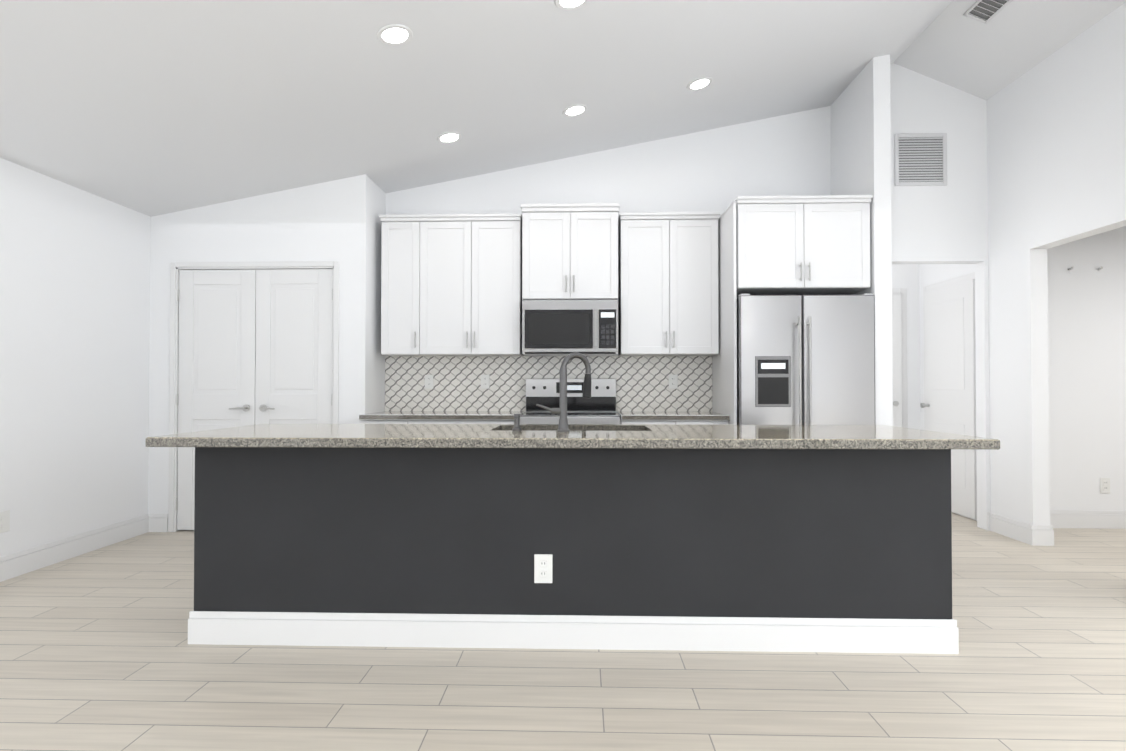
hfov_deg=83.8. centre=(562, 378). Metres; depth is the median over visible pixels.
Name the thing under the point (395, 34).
recessed light
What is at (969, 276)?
door frame
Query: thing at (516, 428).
soap dispenser
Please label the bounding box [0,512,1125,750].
floor
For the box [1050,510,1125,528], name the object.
baseboard
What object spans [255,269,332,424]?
pantry door
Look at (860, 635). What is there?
baseboard
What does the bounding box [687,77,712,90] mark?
recessed light
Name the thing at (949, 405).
hall door
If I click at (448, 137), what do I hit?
recessed light
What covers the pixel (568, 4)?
recessed light
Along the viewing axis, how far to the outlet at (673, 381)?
5.25 m
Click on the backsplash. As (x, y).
(642, 383)
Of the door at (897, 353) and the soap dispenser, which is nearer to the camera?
the soap dispenser
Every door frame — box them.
[168,261,338,531]
[892,288,907,427]
[923,272,974,429]
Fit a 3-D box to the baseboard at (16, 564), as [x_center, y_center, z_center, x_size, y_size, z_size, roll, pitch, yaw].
[-3.345,1.072,0.860,0.016,0.140,8.060,0,-1,2]
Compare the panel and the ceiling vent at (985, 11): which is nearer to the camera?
the ceiling vent at (985, 11)
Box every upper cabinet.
[379,213,523,355]
[520,203,619,299]
[618,212,720,355]
[718,195,872,297]
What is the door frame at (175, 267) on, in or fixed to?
attached to the wall
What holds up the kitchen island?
on the floor
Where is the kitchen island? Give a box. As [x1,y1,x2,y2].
[194,448,951,618]
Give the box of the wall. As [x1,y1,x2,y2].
[0,2,1125,556]
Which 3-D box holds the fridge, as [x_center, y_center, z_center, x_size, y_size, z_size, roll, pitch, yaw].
[1.743,0.297,4.800,0.947,1.792,0.833,0,-1,2]
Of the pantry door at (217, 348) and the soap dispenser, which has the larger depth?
the pantry door at (217, 348)
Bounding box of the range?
[520,379,619,423]
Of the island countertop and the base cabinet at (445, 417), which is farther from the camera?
the base cabinet at (445, 417)
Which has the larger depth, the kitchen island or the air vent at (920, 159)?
the air vent at (920, 159)
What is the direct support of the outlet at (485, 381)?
attached to the wall
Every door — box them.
[176,269,255,529]
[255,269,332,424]
[892,294,901,426]
[920,279,976,519]
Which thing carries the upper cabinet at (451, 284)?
attached to the wall
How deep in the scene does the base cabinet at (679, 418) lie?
4.65 m
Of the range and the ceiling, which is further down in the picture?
the range
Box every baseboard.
[0,514,155,581]
[188,610,958,653]
[987,512,1039,545]
[1040,522,1059,545]
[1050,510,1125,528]
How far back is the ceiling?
3.81 m
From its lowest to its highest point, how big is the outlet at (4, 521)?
0.124 m
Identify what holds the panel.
on the floor
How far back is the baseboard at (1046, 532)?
4.46 m
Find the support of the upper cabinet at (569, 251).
attached to the wall
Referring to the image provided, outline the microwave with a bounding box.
[522,300,617,355]
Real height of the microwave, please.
0.420 m
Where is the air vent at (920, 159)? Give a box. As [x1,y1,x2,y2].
[894,133,946,185]
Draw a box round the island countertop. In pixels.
[146,424,999,451]
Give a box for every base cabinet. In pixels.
[359,411,524,423]
[617,411,729,424]
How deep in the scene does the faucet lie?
2.91 m
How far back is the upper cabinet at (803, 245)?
4.52 m
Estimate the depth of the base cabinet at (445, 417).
4.70 m
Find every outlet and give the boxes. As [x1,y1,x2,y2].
[0,510,9,532]
[425,375,432,388]
[481,375,489,388]
[534,554,551,582]
[669,375,677,388]
[1100,478,1109,492]
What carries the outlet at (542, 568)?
attached to the kitchen island
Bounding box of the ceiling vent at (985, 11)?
[963,0,1012,23]
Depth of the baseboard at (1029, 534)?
4.64 m
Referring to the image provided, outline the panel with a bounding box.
[712,201,736,424]
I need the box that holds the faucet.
[536,352,591,431]
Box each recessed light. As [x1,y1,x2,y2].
[377,24,412,45]
[437,132,461,142]
[555,0,587,9]
[563,104,587,116]
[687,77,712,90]
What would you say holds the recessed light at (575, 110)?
in the ceiling
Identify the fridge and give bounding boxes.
[737,293,874,424]
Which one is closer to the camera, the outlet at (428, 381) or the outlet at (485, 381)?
the outlet at (485, 381)
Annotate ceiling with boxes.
[0,0,1125,216]
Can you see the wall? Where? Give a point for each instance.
(1022, 212)
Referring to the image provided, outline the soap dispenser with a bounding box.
[512,414,521,431]
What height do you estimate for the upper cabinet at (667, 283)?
1.115 m
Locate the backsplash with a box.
[385,356,711,411]
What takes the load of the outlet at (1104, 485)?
attached to the wall
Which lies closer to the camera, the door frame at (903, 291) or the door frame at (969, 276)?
the door frame at (969, 276)

